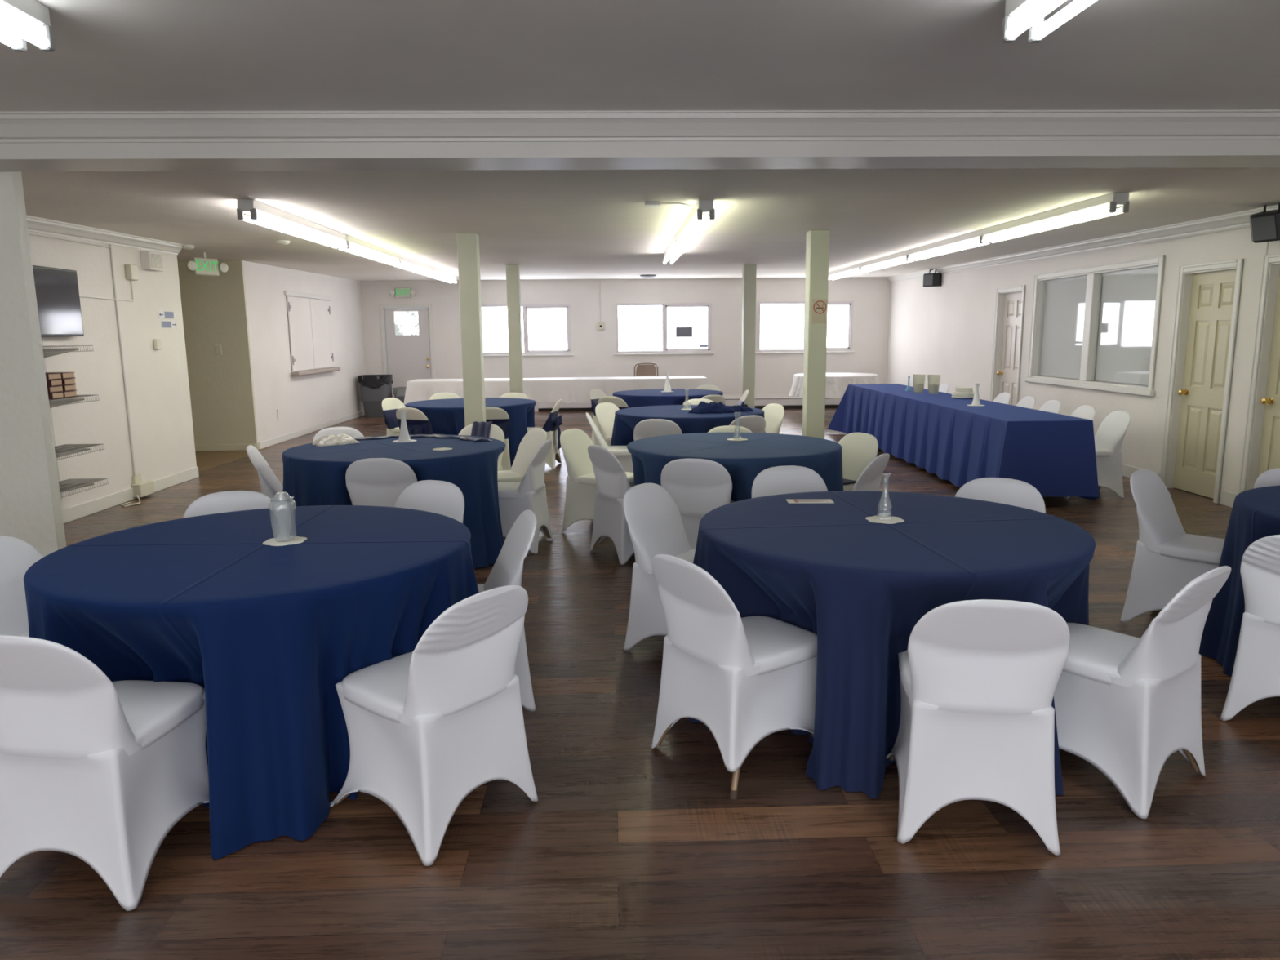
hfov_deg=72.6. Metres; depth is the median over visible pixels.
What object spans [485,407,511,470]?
covered chair
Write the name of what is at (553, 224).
ceiling
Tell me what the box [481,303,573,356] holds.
window
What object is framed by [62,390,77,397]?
book
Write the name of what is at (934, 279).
wall speaker
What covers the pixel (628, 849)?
floor
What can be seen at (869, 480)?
covered chair
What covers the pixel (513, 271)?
column
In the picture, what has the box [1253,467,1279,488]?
covered chair
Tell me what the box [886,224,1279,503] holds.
wall
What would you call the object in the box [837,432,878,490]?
covered chair
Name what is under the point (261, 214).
fluorescent light
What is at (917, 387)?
pitcher
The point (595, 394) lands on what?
covered chair
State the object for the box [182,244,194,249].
sensor
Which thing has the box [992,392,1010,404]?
covered chair
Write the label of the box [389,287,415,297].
exit sign
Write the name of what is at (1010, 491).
covered chair
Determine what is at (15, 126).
trim
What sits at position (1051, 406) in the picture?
covered chair
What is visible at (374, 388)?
trash bin
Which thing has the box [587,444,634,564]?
covered chair
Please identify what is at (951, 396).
plate
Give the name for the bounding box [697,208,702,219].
socket
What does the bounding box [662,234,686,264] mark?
fluorescent light
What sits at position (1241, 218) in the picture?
trim
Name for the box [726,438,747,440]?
doily
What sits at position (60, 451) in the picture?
wire shelf
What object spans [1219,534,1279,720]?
covered chair
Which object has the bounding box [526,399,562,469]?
covered chair
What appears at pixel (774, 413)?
covered chair
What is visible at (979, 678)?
covered chair
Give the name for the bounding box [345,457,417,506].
covered chair
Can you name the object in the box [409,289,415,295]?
lamp
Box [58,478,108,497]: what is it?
wire shelf
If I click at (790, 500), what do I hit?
printed card
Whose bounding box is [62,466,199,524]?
baseboard
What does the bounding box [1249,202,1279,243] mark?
wall speaker
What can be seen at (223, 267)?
lamp
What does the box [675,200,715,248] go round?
fluorescent light
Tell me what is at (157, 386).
wall
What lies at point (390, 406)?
covered chair
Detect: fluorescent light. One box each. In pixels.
[0,0,55,51]
[236,199,347,248]
[338,234,399,265]
[392,254,433,275]
[427,266,457,283]
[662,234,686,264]
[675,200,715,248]
[828,263,866,279]
[859,250,914,272]
[906,229,991,261]
[980,192,1129,243]
[1001,0,1097,43]
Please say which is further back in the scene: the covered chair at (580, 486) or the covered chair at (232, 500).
the covered chair at (580, 486)
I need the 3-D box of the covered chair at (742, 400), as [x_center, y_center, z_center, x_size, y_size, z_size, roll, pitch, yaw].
[1.154,-0.813,11.770,0.604,0.796,0.476,0,9,1]
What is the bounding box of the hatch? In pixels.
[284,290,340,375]
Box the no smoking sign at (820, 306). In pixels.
[812,298,827,323]
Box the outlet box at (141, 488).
[131,474,155,497]
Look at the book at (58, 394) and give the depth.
6.88 m
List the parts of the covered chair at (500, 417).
backrest, sash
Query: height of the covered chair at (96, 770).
0.796 m
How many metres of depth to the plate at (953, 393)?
10.15 m
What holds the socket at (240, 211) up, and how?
attached to the fluorescent light at (261, 214)
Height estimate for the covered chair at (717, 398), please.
0.796 m
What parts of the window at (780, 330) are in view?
pane, sill, pane, sliding sash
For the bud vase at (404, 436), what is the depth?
6.53 m
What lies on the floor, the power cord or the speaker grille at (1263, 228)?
the power cord
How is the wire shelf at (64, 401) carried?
attached to the wall at (157, 386)
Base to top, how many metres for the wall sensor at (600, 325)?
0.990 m
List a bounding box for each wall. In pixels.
[28,231,196,509]
[177,260,257,449]
[242,260,365,449]
[360,277,890,411]
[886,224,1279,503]
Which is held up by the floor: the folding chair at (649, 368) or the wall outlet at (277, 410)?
the folding chair at (649, 368)
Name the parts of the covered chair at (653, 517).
backrest, seat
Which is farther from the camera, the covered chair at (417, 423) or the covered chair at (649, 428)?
the covered chair at (417, 423)
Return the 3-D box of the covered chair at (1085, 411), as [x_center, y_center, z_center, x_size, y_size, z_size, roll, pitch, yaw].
[4.243,-0.358,8.873,0.604,0.796,0.476,-1,9,0]
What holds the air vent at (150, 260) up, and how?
in the wall at (157, 386)
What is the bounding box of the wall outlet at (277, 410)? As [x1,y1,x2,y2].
[276,408,279,420]
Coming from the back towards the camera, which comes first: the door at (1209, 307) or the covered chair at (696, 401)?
the covered chair at (696, 401)
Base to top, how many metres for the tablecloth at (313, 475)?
0.766 m
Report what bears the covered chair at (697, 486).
on the floor
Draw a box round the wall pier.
[0,171,66,556]
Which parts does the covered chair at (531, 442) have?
seat, backrest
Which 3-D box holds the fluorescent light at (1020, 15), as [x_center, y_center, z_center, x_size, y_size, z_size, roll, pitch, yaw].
[1.289,-1.302,1.653,0.130,0.136,2.440,-1,9,-2]
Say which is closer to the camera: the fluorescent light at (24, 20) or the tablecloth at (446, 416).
the fluorescent light at (24, 20)
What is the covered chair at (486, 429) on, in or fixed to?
on the floor
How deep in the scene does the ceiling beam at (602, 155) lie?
4.41 m
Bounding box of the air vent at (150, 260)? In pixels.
[140,251,163,271]
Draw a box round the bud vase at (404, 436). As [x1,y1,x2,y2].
[398,410,410,441]
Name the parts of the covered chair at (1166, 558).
backrest, seat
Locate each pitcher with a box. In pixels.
[912,375,924,393]
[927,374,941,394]
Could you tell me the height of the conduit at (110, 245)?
2.210 m
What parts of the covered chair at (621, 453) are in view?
backrest, seat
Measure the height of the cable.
0.030 m
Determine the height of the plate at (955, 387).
0.022 m
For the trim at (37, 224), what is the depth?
7.95 m
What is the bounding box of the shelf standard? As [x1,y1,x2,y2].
[41,338,62,500]
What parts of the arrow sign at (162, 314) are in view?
blue panel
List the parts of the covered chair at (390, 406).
sash, seat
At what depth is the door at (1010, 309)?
12.38 m
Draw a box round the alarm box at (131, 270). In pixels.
[124,263,138,280]
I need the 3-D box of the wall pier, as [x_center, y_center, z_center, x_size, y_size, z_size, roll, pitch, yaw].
[-4.087,-0.521,4.805,1.550,2.620,0.080,-1,9,-2]
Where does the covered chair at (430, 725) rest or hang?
on the floor
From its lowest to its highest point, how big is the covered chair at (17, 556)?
0.796 m
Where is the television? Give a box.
[32,265,84,336]
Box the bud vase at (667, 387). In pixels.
[663,370,671,391]
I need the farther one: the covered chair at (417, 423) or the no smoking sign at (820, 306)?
the covered chair at (417, 423)
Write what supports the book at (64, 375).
on the book at (71, 380)
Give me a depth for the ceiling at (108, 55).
3.38 m
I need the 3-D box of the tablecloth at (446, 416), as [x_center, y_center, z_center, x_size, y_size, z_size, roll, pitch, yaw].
[-2.026,-0.549,10.449,1.574,0.766,1.656,-1,9,-2]
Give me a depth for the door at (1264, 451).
7.30 m
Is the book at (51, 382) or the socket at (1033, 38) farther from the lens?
the book at (51, 382)
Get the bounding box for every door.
[379,303,435,397]
[989,284,1025,405]
[1159,258,1244,503]
[1237,253,1279,494]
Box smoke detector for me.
[275,240,289,244]
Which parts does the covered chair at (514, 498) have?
seat, backrest, leg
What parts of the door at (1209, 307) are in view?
handle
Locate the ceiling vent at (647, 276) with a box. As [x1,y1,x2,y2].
[640,274,656,278]
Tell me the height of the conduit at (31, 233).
0.019 m
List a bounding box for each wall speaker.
[923,268,942,287]
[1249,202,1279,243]
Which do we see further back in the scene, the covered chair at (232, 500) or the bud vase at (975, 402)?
the bud vase at (975, 402)
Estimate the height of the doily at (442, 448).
0.004 m
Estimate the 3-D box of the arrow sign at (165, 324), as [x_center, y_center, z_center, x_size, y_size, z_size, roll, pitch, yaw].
[-5.017,-1.657,9.291,0.004,0.070,0.320,-1,9,-2]
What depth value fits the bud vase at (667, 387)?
11.87 m
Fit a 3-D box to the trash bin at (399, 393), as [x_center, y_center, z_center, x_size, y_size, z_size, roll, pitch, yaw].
[-4.632,-1.552,17.255,0.443,0.562,0.421,-1,9,-2]
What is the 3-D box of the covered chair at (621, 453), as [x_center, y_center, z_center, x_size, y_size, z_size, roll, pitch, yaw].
[-0.222,-0.266,8.570,0.604,0.796,0.476,-1,9,-2]
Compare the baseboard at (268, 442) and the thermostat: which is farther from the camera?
the baseboard at (268, 442)
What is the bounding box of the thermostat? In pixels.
[152,338,161,349]
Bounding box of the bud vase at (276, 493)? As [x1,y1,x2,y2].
[269,493,296,538]
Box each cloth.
[353,434,492,442]
[688,401,734,413]
[725,404,752,412]
[842,478,856,484]
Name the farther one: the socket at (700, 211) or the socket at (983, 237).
the socket at (983, 237)
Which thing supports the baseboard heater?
attached to the wall at (593, 349)
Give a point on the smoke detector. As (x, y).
(277, 242)
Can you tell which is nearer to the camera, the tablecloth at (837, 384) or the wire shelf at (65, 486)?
the wire shelf at (65, 486)
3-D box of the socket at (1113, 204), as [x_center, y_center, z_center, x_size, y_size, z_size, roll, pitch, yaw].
[3.391,-1.957,6.251,0.040,0.078,0.034,0,10,0]
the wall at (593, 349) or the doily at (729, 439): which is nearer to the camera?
the doily at (729, 439)
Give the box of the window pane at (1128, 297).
[1094,266,1158,385]
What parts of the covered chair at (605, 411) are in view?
seat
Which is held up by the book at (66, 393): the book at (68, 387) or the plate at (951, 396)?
the book at (68, 387)
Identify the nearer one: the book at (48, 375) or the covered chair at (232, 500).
the covered chair at (232, 500)
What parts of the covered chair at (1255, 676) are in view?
backrest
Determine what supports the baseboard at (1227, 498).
attached to the wall at (946, 330)
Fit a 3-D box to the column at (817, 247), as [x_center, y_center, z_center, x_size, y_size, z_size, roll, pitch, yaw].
[1.782,-1.220,8.885,0.190,2.545,0.190,-1,9,-2]
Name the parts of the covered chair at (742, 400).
sash, backrest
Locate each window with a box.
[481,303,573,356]
[613,302,714,355]
[755,301,854,353]
[1024,254,1165,396]
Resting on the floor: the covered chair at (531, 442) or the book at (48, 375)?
the covered chair at (531, 442)
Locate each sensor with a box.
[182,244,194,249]
[597,302,604,329]
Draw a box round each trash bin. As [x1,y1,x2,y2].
[357,374,392,417]
[392,387,406,406]
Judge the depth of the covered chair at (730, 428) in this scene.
7.16 m
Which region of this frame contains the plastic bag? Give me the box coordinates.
[311,433,359,446]
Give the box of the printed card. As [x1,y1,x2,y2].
[786,498,834,503]
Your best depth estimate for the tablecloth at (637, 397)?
11.31 m
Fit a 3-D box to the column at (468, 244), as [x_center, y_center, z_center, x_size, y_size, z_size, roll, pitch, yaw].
[-1.699,-1.186,8.874,0.190,2.546,0.190,-1,9,-2]
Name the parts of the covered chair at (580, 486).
backrest, seat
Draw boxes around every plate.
[951,393,973,395]
[951,395,973,398]
[952,392,974,395]
[955,386,972,388]
[955,388,973,390]
[955,391,973,392]
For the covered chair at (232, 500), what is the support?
on the floor
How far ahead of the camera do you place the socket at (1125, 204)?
6.23 m
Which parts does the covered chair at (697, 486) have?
backrest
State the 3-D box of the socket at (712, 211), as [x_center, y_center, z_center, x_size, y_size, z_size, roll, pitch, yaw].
[0.532,-1.968,6.454,0.040,0.078,0.034,-1,10,-1]
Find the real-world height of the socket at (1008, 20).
0.078 m
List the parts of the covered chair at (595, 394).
sash, backrest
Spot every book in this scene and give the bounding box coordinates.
[45,372,75,378]
[45,373,61,380]
[46,379,62,386]
[47,385,63,392]
[48,391,63,399]
[59,377,75,385]
[62,384,76,391]
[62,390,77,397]
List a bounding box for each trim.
[0,109,1279,142]
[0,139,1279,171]
[26,214,183,254]
[886,204,1278,282]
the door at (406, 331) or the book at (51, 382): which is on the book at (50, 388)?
the book at (51, 382)
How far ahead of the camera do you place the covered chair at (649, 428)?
7.87 m
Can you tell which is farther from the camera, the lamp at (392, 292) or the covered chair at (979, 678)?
the lamp at (392, 292)
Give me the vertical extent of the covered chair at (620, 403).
0.796 m
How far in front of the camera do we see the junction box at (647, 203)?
6.47 m
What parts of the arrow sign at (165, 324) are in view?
blue panel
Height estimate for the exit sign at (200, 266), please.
0.271 m
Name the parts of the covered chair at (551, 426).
seat, sash, backrest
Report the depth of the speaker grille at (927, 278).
14.87 m
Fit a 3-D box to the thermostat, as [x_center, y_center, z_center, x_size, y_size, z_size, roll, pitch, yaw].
[-4.989,-1.402,9.009,0.040,0.110,0.100,-1,9,-2]
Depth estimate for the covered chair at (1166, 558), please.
4.57 m
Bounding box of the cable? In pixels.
[1145,226,1250,244]
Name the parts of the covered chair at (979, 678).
leg, seat, backrest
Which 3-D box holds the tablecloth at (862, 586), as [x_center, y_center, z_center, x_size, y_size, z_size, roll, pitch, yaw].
[1.030,0.560,3.634,1.589,0.766,1.648,7,12,39]
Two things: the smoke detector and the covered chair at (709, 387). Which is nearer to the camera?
the smoke detector
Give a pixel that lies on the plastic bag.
(340, 439)
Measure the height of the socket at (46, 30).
0.078 m
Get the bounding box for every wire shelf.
[42,345,93,358]
[48,394,98,408]
[54,444,104,460]
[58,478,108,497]
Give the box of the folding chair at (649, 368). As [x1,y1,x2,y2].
[634,362,658,376]
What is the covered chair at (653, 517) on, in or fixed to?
on the floor
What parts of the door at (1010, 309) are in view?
handle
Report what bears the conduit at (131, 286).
attached to the wall at (157, 386)
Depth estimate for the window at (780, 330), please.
17.89 m
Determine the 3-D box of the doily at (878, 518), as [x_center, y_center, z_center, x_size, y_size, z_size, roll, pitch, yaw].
[1.027,0.165,3.659,0.148,0.004,0.160,-1,9,-2]
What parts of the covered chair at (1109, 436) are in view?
seat, backrest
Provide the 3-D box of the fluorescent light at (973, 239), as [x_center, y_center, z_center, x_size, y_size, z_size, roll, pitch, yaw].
[3.447,-2.631,9.847,0.130,0.136,2.448,-1,10,0]
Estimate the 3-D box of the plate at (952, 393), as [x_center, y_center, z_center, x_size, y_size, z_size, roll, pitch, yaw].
[3.810,-1.002,10.263,0.270,0.022,0.270,-1,9,-2]
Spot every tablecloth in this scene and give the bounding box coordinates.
[23,505,479,859]
[281,434,505,568]
[404,377,575,404]
[405,397,536,466]
[567,375,708,403]
[610,404,764,445]
[612,388,723,408]
[626,432,843,502]
[689,490,1095,798]
[788,372,879,398]
[827,383,1098,500]
[1199,484,1279,676]
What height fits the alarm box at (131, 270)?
0.150 m
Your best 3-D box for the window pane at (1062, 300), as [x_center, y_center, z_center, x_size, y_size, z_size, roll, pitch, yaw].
[5.263,-1.880,10.764,0.030,1.204,1.215,-1,9,0]
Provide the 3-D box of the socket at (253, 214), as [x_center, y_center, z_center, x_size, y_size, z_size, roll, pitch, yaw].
[-2.751,-1.893,6.204,0.040,0.078,0.034,-1,10,-3]
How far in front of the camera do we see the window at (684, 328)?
17.80 m
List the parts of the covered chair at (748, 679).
leg, backrest, leg, seat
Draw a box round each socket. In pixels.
[8,31,26,51]
[36,23,55,51]
[236,208,244,219]
[249,208,257,219]
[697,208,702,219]
[709,208,715,219]
[980,235,986,243]
[1001,14,1016,42]
[1028,16,1044,43]
[1108,200,1116,213]
[1121,200,1129,213]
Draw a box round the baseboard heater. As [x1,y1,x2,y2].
[537,396,841,412]
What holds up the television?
attached to the wall at (157, 386)
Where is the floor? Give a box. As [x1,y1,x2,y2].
[0,408,1279,959]
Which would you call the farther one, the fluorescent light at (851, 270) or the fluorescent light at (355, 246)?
the fluorescent light at (851, 270)
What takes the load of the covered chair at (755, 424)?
on the floor
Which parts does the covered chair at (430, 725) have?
leg, seat, backrest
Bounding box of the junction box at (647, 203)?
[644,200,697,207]
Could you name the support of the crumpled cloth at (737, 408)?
on the tablecloth at (625, 420)
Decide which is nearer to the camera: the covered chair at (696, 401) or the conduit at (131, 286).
the conduit at (131, 286)
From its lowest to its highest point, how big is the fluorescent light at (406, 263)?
0.136 m
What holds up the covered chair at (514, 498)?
on the floor
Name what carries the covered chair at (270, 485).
on the floor
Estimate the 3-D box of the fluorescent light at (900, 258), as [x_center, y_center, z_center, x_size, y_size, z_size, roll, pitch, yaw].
[3.454,-3.063,12.260,0.130,0.136,2.448,-1,10,0]
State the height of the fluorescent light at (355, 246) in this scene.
0.136 m
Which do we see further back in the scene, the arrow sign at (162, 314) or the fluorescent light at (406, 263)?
the fluorescent light at (406, 263)
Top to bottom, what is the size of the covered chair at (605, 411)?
0.796 m
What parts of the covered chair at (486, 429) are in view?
sash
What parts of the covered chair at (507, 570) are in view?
seat, backrest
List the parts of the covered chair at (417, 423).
backrest, sash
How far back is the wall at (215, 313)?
11.99 m
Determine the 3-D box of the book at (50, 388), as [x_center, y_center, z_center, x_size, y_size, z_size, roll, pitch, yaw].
[-4.728,-0.717,6.889,0.237,0.047,0.161,0,9,1]
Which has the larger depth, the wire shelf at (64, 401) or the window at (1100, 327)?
the window at (1100, 327)
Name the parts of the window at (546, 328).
pane, sill, sliding sash, pane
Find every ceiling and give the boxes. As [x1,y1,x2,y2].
[0,0,1279,111]
[21,167,1279,280]
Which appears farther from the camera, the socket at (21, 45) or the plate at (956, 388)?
the plate at (956, 388)
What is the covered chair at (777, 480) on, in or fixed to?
on the floor
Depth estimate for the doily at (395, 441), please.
6.53 m
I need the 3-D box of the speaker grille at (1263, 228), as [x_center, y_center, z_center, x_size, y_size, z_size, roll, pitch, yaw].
[4.966,-2.003,6.937,0.003,0.180,0.190,-19,14,-14]
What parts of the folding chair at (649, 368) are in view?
backrest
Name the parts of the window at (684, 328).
pane, sill, sliding sash, pane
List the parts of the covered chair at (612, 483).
leg, backrest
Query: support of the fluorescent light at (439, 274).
attached to the ceiling at (553, 224)
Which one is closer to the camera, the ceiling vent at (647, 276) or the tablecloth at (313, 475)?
the tablecloth at (313, 475)
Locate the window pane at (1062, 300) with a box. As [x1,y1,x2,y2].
[1040,275,1087,378]
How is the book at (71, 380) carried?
on the book at (68, 387)
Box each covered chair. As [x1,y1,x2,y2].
[0,535,43,637]
[0,635,208,911]
[182,490,277,518]
[246,444,283,507]
[312,426,364,442]
[329,585,538,866]
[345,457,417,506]
[382,397,405,435]
[394,480,464,523]
[395,407,446,435]
[429,392,460,399]
[457,421,504,471]
[477,509,537,711]
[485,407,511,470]
[497,427,546,482]
[497,439,552,554]
[499,392,528,399]
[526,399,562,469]
[560,428,634,531]
[586,412,633,472]
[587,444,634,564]
[589,388,606,444]
[595,402,619,445]
[598,395,629,409]
[622,483,695,650]
[633,418,681,440]
[651,554,817,799]
[660,457,733,549]
[682,398,714,404]
[695,384,719,391]
[701,394,725,405]
[707,425,751,432]
[729,414,765,432]
[736,390,748,407]
[751,465,827,497]
[761,403,784,433]
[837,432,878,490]
[852,453,889,491]
[885,599,1070,855]
[937,382,949,392]
[955,477,1045,513]
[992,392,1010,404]
[1016,395,1035,408]
[1039,400,1061,413]
[1053,565,1231,818]
[1062,410,1130,498]
[1070,404,1095,420]
[1120,468,1224,622]
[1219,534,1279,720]
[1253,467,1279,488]
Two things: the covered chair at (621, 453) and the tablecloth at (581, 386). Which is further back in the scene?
the tablecloth at (581, 386)
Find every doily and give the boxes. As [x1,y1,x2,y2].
[262,535,306,546]
[392,439,417,442]
[432,447,452,450]
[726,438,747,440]
[865,515,904,524]
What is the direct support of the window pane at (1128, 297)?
attached to the window at (1100, 327)
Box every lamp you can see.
[186,261,196,270]
[217,262,228,271]
[389,289,395,295]
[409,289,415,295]
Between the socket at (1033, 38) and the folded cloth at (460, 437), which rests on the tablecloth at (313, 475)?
the folded cloth at (460, 437)
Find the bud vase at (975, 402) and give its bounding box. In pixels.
[971,383,980,405]
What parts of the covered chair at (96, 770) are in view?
backrest, seat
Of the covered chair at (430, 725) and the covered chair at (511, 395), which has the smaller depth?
the covered chair at (430, 725)
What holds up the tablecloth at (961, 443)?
on the floor
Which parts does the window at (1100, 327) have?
sill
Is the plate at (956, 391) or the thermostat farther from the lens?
the plate at (956, 391)
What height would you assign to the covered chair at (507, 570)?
0.796 m
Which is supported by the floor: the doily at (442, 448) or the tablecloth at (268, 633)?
the tablecloth at (268, 633)
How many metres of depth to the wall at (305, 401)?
13.68 m
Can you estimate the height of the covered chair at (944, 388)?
0.796 m
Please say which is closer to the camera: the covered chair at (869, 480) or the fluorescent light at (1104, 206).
the covered chair at (869, 480)
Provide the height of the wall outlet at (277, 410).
0.160 m
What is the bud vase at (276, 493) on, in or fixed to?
on the doily at (286, 540)
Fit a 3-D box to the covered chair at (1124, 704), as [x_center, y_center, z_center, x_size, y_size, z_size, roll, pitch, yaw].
[1.650,0.637,3.060,0.476,0.796,0.604,-8,12,-36]
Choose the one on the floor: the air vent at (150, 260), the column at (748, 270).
the column at (748, 270)
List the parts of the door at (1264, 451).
handle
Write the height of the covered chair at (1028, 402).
0.796 m
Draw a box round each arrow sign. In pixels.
[158,311,173,318]
[160,320,177,328]
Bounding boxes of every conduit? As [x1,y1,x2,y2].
[28,232,111,248]
[79,280,133,302]
[109,244,136,475]
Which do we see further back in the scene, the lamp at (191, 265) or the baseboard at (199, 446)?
the baseboard at (199, 446)
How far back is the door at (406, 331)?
17.67 m
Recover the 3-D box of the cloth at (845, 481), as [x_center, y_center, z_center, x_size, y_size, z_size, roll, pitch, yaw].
[1.363,0.006,6.472,0.385,0.014,0.360,-6,11,-29]
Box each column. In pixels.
[457,233,485,426]
[506,264,523,393]
[741,263,756,408]
[802,230,829,439]
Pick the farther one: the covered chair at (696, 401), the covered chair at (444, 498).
the covered chair at (696, 401)
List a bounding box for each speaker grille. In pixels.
[923,274,933,285]
[1251,215,1276,240]
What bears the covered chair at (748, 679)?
on the floor
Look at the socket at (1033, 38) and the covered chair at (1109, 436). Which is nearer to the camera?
the socket at (1033, 38)
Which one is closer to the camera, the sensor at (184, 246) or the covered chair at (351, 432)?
the covered chair at (351, 432)
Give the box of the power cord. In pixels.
[120,494,140,506]
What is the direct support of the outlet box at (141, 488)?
attached to the wall at (157, 386)
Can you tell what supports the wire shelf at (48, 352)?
attached to the wall at (157, 386)
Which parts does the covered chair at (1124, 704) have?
seat, backrest, leg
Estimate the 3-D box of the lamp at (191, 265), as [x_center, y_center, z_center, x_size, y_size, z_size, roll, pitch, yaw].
[-5.323,-2.536,10.324,0.085,0.110,0.110,6,11,33]
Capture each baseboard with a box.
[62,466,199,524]
[195,444,255,450]
[257,410,364,449]
[1122,463,1237,507]
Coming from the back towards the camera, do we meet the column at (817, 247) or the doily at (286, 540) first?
the column at (817, 247)
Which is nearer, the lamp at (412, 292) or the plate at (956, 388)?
the plate at (956, 388)
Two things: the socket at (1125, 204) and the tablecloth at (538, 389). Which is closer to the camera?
the socket at (1125, 204)
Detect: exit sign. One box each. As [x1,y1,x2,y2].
[186,252,228,275]
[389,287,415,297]
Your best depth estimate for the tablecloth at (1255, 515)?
4.00 m
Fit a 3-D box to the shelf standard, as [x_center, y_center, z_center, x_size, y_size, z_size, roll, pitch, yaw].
[-4.936,-0.495,7.309,0.010,1.360,0.025,-1,9,-2]

